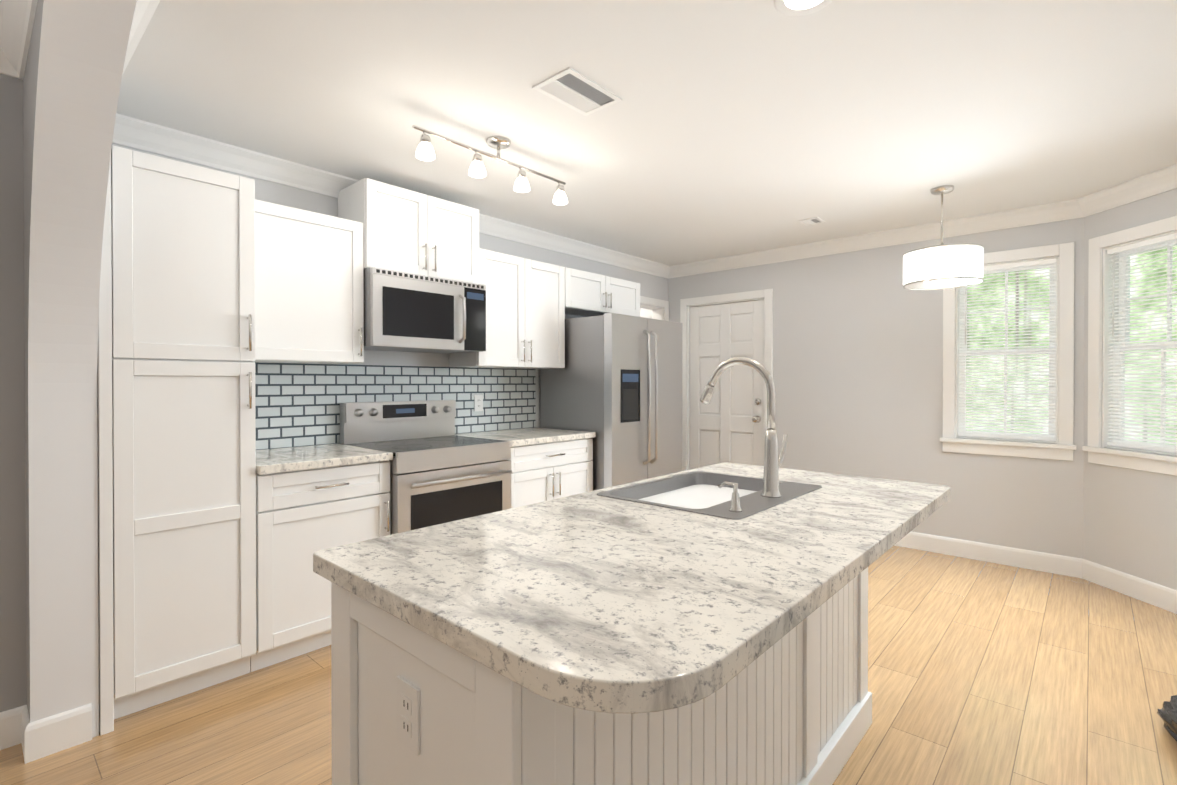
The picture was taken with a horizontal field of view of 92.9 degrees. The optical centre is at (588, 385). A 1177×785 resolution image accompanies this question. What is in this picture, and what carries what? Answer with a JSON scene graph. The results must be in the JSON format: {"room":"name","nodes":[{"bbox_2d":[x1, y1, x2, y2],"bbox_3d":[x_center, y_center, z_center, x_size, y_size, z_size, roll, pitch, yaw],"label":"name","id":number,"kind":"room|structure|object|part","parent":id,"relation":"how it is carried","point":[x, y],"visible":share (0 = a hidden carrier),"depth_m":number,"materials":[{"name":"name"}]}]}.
{"room":"kitchen","nodes":[
{"label":"kitchen","id":0,"kind":"room"},
{"bbox_2d":[0,74,26,711],"bbox_3d":[-3.152,0.043,1.066,0.500,2.440,2.905,0,0,42],"label":"wall","id":1,"kind":"structure","parent":0,"point":[13,680],"depth_m":1.96,"materials":[{"name":"grey paint"}]},
{"bbox_2d":[0,703,91,763],"bbox_3d":[-2.850,1.202,0.905,0.174,0.125,3.060,0,0,42],"label":"baseboard","id":2,"kind":"structure","parent":1,"relation":"attached to","point":[44,737],"depth_m":1.93,"materials":[{"name":"white wood"}]},
{"bbox_2d":[23,0,136,737],"bbox_3d":[-0.860,0.043,1.075,4.056,2.440,0.175,0,0,42],"label":"wall","id":3,"kind":"structure","parent":0,"point":[74,67],"depth_m":1.89,"materials":[{"name":"grey paint"}]},
{"bbox_2d":[0,0,37,79],"bbox_3d":[-0.783,-1.123,0.825,3.336,0.105,0.086,0,0,42],"label":"crown molding","id":4,"kind":"structure","parent":3,"relation":"attached to","point":[17,17],"depth_m":1.69,"materials":[{"name":"white wood"}]},
{"bbox_2d":[112,143,667,449],"bbox_3d":[-0.745,0.025,4.130,0.140,2.440,4.520,0,0,42],"label":"wall","id":5,"kind":"structure","parent":0,"point":[653,286],"depth_m":3.78,"materials":[{"name":"white paint"}]},
{"bbox_2d":[255,199,363,363],"bbox_3d":[-1.521,-0.499,2.885,0.361,0.758,0.611,0,0,42],"label":"upper cabinet","id":6,"kind":"object","parent":5,"relation":"attached to","point":[309,287],"visible":0.69,"depth_m":2.81,"materials":[{"name":"white wood"}]},
{"bbox_3d":[-1.217,-0.231,2.981,0.035,0.152,0.011,0,0,42],"label":"handle","id":7,"kind":"part","parent":6,"relation":"part of","materials":[{"name":"silver metal"}]},
{"bbox_2d":[255,362,535,449],"bbox_3d":[-1.139,0.105,3.584,0.004,0.457,2.158,0,0,42],"label":"backsplash","id":8,"kind":"structure","parent":5,"relation":"attached to","point":[297,404],"depth_m":3.36,"materials":[{"name":"tile"}]},
{"bbox_2d":[474,395,482,410],"bbox_3d":[-0.780,0.126,3.973,0.007,0.116,0.072,0,0,42],"label":"outlet","id":9,"kind":"object","parent":8,"relation":"attached to","point":[478,402],"visible":1,"depth_m":3.97,"materials":[{"name":"white plastic"}]},
{"bbox_2d":[338,178,478,283],"bbox_3d":[-1.058,-0.878,3.383,0.381,0.486,0.750,0,0,42],"label":"upper cabinet","id":10,"kind":"object","parent":5,"relation":"attached to","point":[408,231],"visible":0.67,"depth_m":3.22,"materials":[{"name":"white wood"}]},
{"bbox_2d":[364,267,485,353],"bbox_3d":[-1.026,-0.421,3.357,0.466,0.418,0.746,0,0,42],"label":"over-the-range microwave","id":11,"kind":"object","parent":10,"relation":"attached to","point":[406,312],"visible":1,"depth_m":3.19,"materials":[{"name":"silver metal"}]},
{"bbox_3d":[-0.755,-0.402,3.353,0.059,0.295,0.020,0,0,42],"label":"handle","id":12,"kind":"part","parent":11,"relation":"part of","materials":[{"name":"silver metal"}]},
{"bbox_3d":[-0.929,-0.745,3.268,0.035,0.152,0.075,0,0,42],"label":"handle","id":13,"kind":"part","parent":10,"relation":"part of","materials":[{"name":"silver metal"}]},
{"bbox_2d":[449,248,564,368],"bbox_3d":[-0.548,-0.505,3.967,0.361,0.758,0.793,0,0,42],"label":"upper cabinet","id":14,"kind":"object","parent":5,"relation":"attached to","point":[525,313],"visible":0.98,"depth_m":3.84,"materials":[{"name":"white wood"}]},
{"bbox_3d":[-0.426,-0.236,3.860,0.035,0.152,0.075,0,0,42],"label":"handle","id":15,"kind":"part","parent":14,"relation":"part of","materials":[{"name":"silver metal"}]},
{"bbox_2d":[565,267,639,316],"bbox_3d":[0.031,-0.738,4.609,0.361,0.300,0.933,0,0,42],"label":"upper cabinet","id":16,"kind":"object","parent":5,"relation":"attached to","point":[588,294],"visible":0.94,"depth_m":4.47,"materials":[{"name":"white wood"}]},
{"bbox_3d":[0.152,-0.684,4.500,0.035,0.124,0.075,0,0,42],"label":"handle","id":17,"kind":"part","parent":16,"relation":"part of","materials":[{"name":"silver metal"}]},
{"bbox_2d":[640,296,668,320],"bbox_3d":[0.485,0.187,5.485,0.158,2.100,0.840,0,0,42],"label":"door frame","id":18,"kind":"structure","parent":5,"relation":"attached to","point":[655,306],"depth_m":5.68,"materials":[{"name":"white"}]},
{"bbox_2d":[0,545,1176,784],"bbox_3d":[-0.749,1.297,2.103,5.376,0.080,7.950,0,0,42],"label":"floor","id":19,"kind":"structure","parent":0,"point":[986,673],"depth_m":2.19,"materials":[{"name":"wood"}]},
{"bbox_2d":[97,145,255,734],"bbox_3d":[-1.793,0.190,2.378,0.641,2.130,0.507,0,0,42],"label":"pantry cabinet","id":20,"kind":"object","parent":19,"relation":"on","point":[176,429],"visible":0.85,"depth_m":2.17,"materials":[{"name":"white wood"}]},
{"bbox_3d":[-1.419,-0.099,2.338,0.035,0.392,0.011,0,0,42],"label":"handle","id":21,"kind":"part","parent":20,"relation":"part of","materials":[{"name":"silver metal"}]},
{"bbox_2d":[250,444,392,671],"bbox_3d":[-1.417,0.795,2.799,0.642,0.915,0.611,0,0,42],"label":"base cabinet","id":22,"kind":"object","parent":19,"relation":"on","point":[310,500],"visible":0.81,"depth_m":2.54,"materials":[{"name":"white wood"}]},
{"bbox_3d":[-1.124,0.594,2.670,0.036,0.271,0.355,0,0,42],"label":"handle","id":23,"kind":"part","parent":22,"relation":"part of","materials":[{"name":"silver metal"}]},
{"bbox_2d":[340,400,511,534],"bbox_3d":[-0.924,0.675,3.272,0.706,1.150,0.746,0,0,42],"label":"range","id":24,"kind":"object","parent":19,"relation":"on","point":[441,472],"visible":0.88,"depth_m":3.18,"materials":[{"name":"silver metal"}]},
{"bbox_3d":[-0.897,0.325,3.246,0.634,0.382,0.646,0,0,42],"label":"trim","id":25,"kind":"part","parent":24,"relation":"part of","materials":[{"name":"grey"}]},
{"bbox_2d":[455,427,595,507],"bbox_3d":[-0.444,0.789,3.881,0.642,0.915,0.793,0,0,42],"label":"base cabinet","id":26,"kind":"object","parent":19,"relation":"on","point":[547,464],"visible":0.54,"depth_m":3.69,"materials":[{"name":"white wood"}]},
{"bbox_3d":[-0.218,0.588,3.677,0.036,0.271,0.152,0,0,42],"label":"handle","id":27,"kind":"part","parent":26,"relation":"part of","materials":[{"name":"silver metal"}]},
{"bbox_2d":[331,573,871,784],"bbox_3d":[0.244,0.822,1.638,0.620,0.875,1.740,0,0,42],"label":"kitchen island","id":28,"kind":"object","parent":19,"relation":"on","point":[407,710],"depth_m":1.14,"materials":[{"name":"white wood"}]},
{"bbox_2d":[396,676,419,755],"bbox_3d":[-0.329,0.599,1.015,0.072,0.116,0.007,0,0,42],"label":"outlet","id":29,"kind":"object","parent":28,"relation":"attached to","point":[407,687],"depth_m":1.01,"materials":[{"name":"white plastic"}]},
{"bbox_2d":[313,462,950,760],"bbox_3d":[0.330,0.365,1.537,0.860,0.039,1.770,0,0,42],"label":"island countertop","id":30,"kind":"structure","parent":28,"relation":"on","point":[625,619],"depth_m":1.02,"materials":[{"name":"white stone"}]},
{"bbox_2d":[597,469,824,520],"bbox_3d":[0.407,0.443,1.825,0.490,0.205,0.620,0,0,42],"label":"sink","id":31,"kind":"object","parent":30,"relation":"in","point":[735,495],"depth_m":1.89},
{"bbox_2d":[700,357,787,496],"bbox_3d":[0.499,0.125,1.814,0.279,0.432,0.112,0,0,42],"label":"faucet","id":32,"kind":"object","parent":30,"relation":"on","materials":[{"name":"silver metal"}]},
{"bbox_2d":[540,313,681,490],"bbox_3d":[0.218,0.367,4.459,0.795,1.752,0.906,0,0,42],"label":"refrigerator","id":33,"kind":"object","parent":19,"relation":"on","point":[615,384],"visible":0.71,"depth_m":4.12,"materials":[{"name":"silver metal"}]},
{"bbox_3d":[0.468,0.089,4.195,0.072,1.012,0.116,0,0,42],"label":"handle","id":34,"kind":"part","parent":33,"relation":"part of","materials":[{"name":"silver metal"}]},
{"bbox_2d":[1157,695,1176,740],"bbox_3d":[2.109,1.195,1.820,0.290,0.128,0.639,0,0,22],"label":"trash bag","id":35,"kind":"object","parent":19,"relation":"on","point":[1167,713],"visible":1,"depth_m":1.99,"materials":[{"name":"black plastic"}]},
{"bbox_2d":[640,308,651,318],"bbox_3d":[0.350,0.012,6.319,1.160,2.440,0.002,0,0,42],"label":"wall","id":36,"kind":"structure","parent":0,"point":[645,313],"depth_m":6.06,"materials":[{"name":"white paint"}]},
{"bbox_2d":[116,0,1176,265],"bbox_3d":[-0.749,-1.223,2.088,5.376,0.080,7.950,0,0,42],"label":"ceiling","id":37,"kind":"structure","parent":0,"point":[724,128],"depth_m":2.35,"materials":[{"name":"white paint"}]},
{"bbox_2d":[412,125,567,204],"bbox_3d":[-0.437,-1.084,2.716,0.120,0.206,0.920,0,0,42],"label":"track light","id":38,"kind":"object","parent":37,"relation":"attached to","point":[425,151],"visible":1,"depth_m":2.66,"materials":[{"name":"silver metal"}]},
{"bbox_2d":[532,67,621,115],"bbox_3d":[-0.042,-1.180,2.262,0.205,0.007,0.315,0,0,42],"label":"ceiling vent","id":39,"kind":"object","parent":37,"relation":"in","point":[569,87],"visible":1,"depth_m":2.25,"materials":[{"name":"white metal"}]},
{"bbox_2d":[774,0,832,15],"bbox_3d":[0.658,-1.177,1.690,0.184,0.006,0.184,0,0,42],"label":"recessed light","id":40,"kind":"object","parent":37,"relation":"in","point":[795,7],"visible":1,"depth_m":1.74,"materials":[{"name":"white plastic"}]},
{"bbox_2d":[798,217,824,225],"bbox_3d":[1.623,-1.191,4.064,0.140,0.007,0.160,0,0,42],"label":"ceiling vent","id":41,"kind":"object","parent":37,"relation":"in","point":[811,221],"visible":0.96,"depth_m":4.06,"materials":[{"name":"white"}]},
{"bbox_2d":[903,185,983,289],"bbox_3d":[2.140,-0.901,3.385,0.414,0.579,0.414,0,0,42],"label":"drum pendant light","id":42,"kind":"object","parent":37,"relation":"hanging from","point":[964,256],"visible":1,"depth_m":3.31,"materials":[{"name":"white fabric"}]},
{"bbox_3d":[2.140,-0.711,3.386,0.410,0.190,0.410,0,0,42],"label":"lamp shade","id":43,"kind":"part","parent":42,"relation":"part of","materials":[{"name":"white fabric"}]},
{"bbox_2d":[668,217,1084,558],"bbox_3d":[2.058,0.021,4.742,3.210,2.440,0.140,0,0,42],"label":"wall","id":44,"kind":"structure","parent":0,"point":[858,359],"depth_m":4.36,"materials":[{"name":"white paint"}]},
{"bbox_2d":[680,289,772,470],"bbox_3d":[1.335,0.185,5.381,0.960,2.105,0.158,0,0,42],"label":"door frame","id":45,"kind":"structure","parent":44,"relation":"attached to","point":[766,295],"depth_m":5.49,"materials":[{"name":"white wood"}]},
{"bbox_2d":[690,300,763,468],"bbox_3d":[1.297,0.224,5.340,0.790,2.012,0.115,0,0,42],"label":"entry door","id":46,"kind":"structure","parent":44,"relation":"in","point":[727,423],"depth_m":5.33,"materials":[{"name":"white wood"}]},
{"bbox_3d":[1.529,0.230,5.104,0.064,0.222,0.075,0,0,42],"label":"knob","id":47,"kind":"part","parent":46,"relation":"part of","materials":[{"name":"silver metal"}]},
{"bbox_2d":[940,242,1075,460],"bbox_3d":[2.930,-0.222,3.930,0.760,1.423,0.180,0,0,42],"label":"window","id":48,"kind":"structure","parent":44,"relation":"in","point":[1063,447],"depth_m":3.86,"materials":[{"name":"white wood"}]},
{"bbox_3d":[2.960,-0.237,3.964,0.556,1.221,0.072,0,0,42],"label":"back window sash","id":49,"kind":"part","parent":48,"relation":"part of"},
{"bbox_2d":[958,258,1056,439],"bbox_3d":[2.913,-0.240,3.911,0.548,1.213,0.042,0,0,42],"label":"window blind","id":50,"kind":"object","parent":48,"relation":"attached to","point":[1016,265],"visible":0.83,"depth_m":3.89,"materials":[{"name":"white plastic"}]},
{"bbox_2d":[1083,188,1176,589],"bbox_3d":[3.296,0.030,3.221,0.140,2.440,0.800,0,0,-3],"label":"wall","id":51,"kind":"structure","parent":0,"point":[1130,521],"depth_m":3.33,"materials":[{"name":"white paint"}]},
{"bbox_2d":[112,0,1176,278],"bbox_3d":[0.710,-1.135,2.813,3.776,0.105,4.520,0,0,42],"label":"crown molding","id":52,"kind":"structure","parent":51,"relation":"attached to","point":[152,138],"depth_m":3.60,"materials":[{"name":"white wood"}]},
{"bbox_2d":[895,532,1176,613],"bbox_3d":[1.129,1.192,2.451,2.651,0.125,4.520,0,0,42],"label":"baseboard","id":53,"kind":"structure","parent":51,"relation":"attached to","point":[1153,593],"depth_m":3.72,"materials":[{"name":"white wood"}]},
{"bbox_2d":[1082,216,1176,475],"bbox_3d":[3.276,-0.218,3.208,0.180,1.423,0.760,0,0,-3],"label":"bay window","id":54,"kind":"structure","parent":51,"relation":"in","point":[1107,381],"depth_m":3.38,"materials":[{"name":"white wood"}]},
{"bbox_2d":[1107,233,1176,452],"bbox_3d":[3.251,-0.236,3.207,0.042,1.213,0.548,0,0,-3],"label":"blind","id":55,"kind":"object","parent":54,"relation":"attached to","point":[1114,395],"depth_m":3.31,"materials":[{"name":"white plastic"}]},
{"bbox_3d":[3.322,-0.232,3.210,0.072,1.221,0.556,0,0,-3],"label":"sash","id":56,"kind":"part","parent":54,"relation":"part of","materials":[{"name":"white wood"}]},
{"label":"outside","id":57,"kind":"structure","parent":0,"visible":0},
{"bbox_2d":[966,245,1176,444],"bbox_3d":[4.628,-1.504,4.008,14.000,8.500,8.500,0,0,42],"label":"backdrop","id":58,"kind":"structure","parent":57,"point":[1148,283],"depth_m":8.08,"materials":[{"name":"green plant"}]}
]}

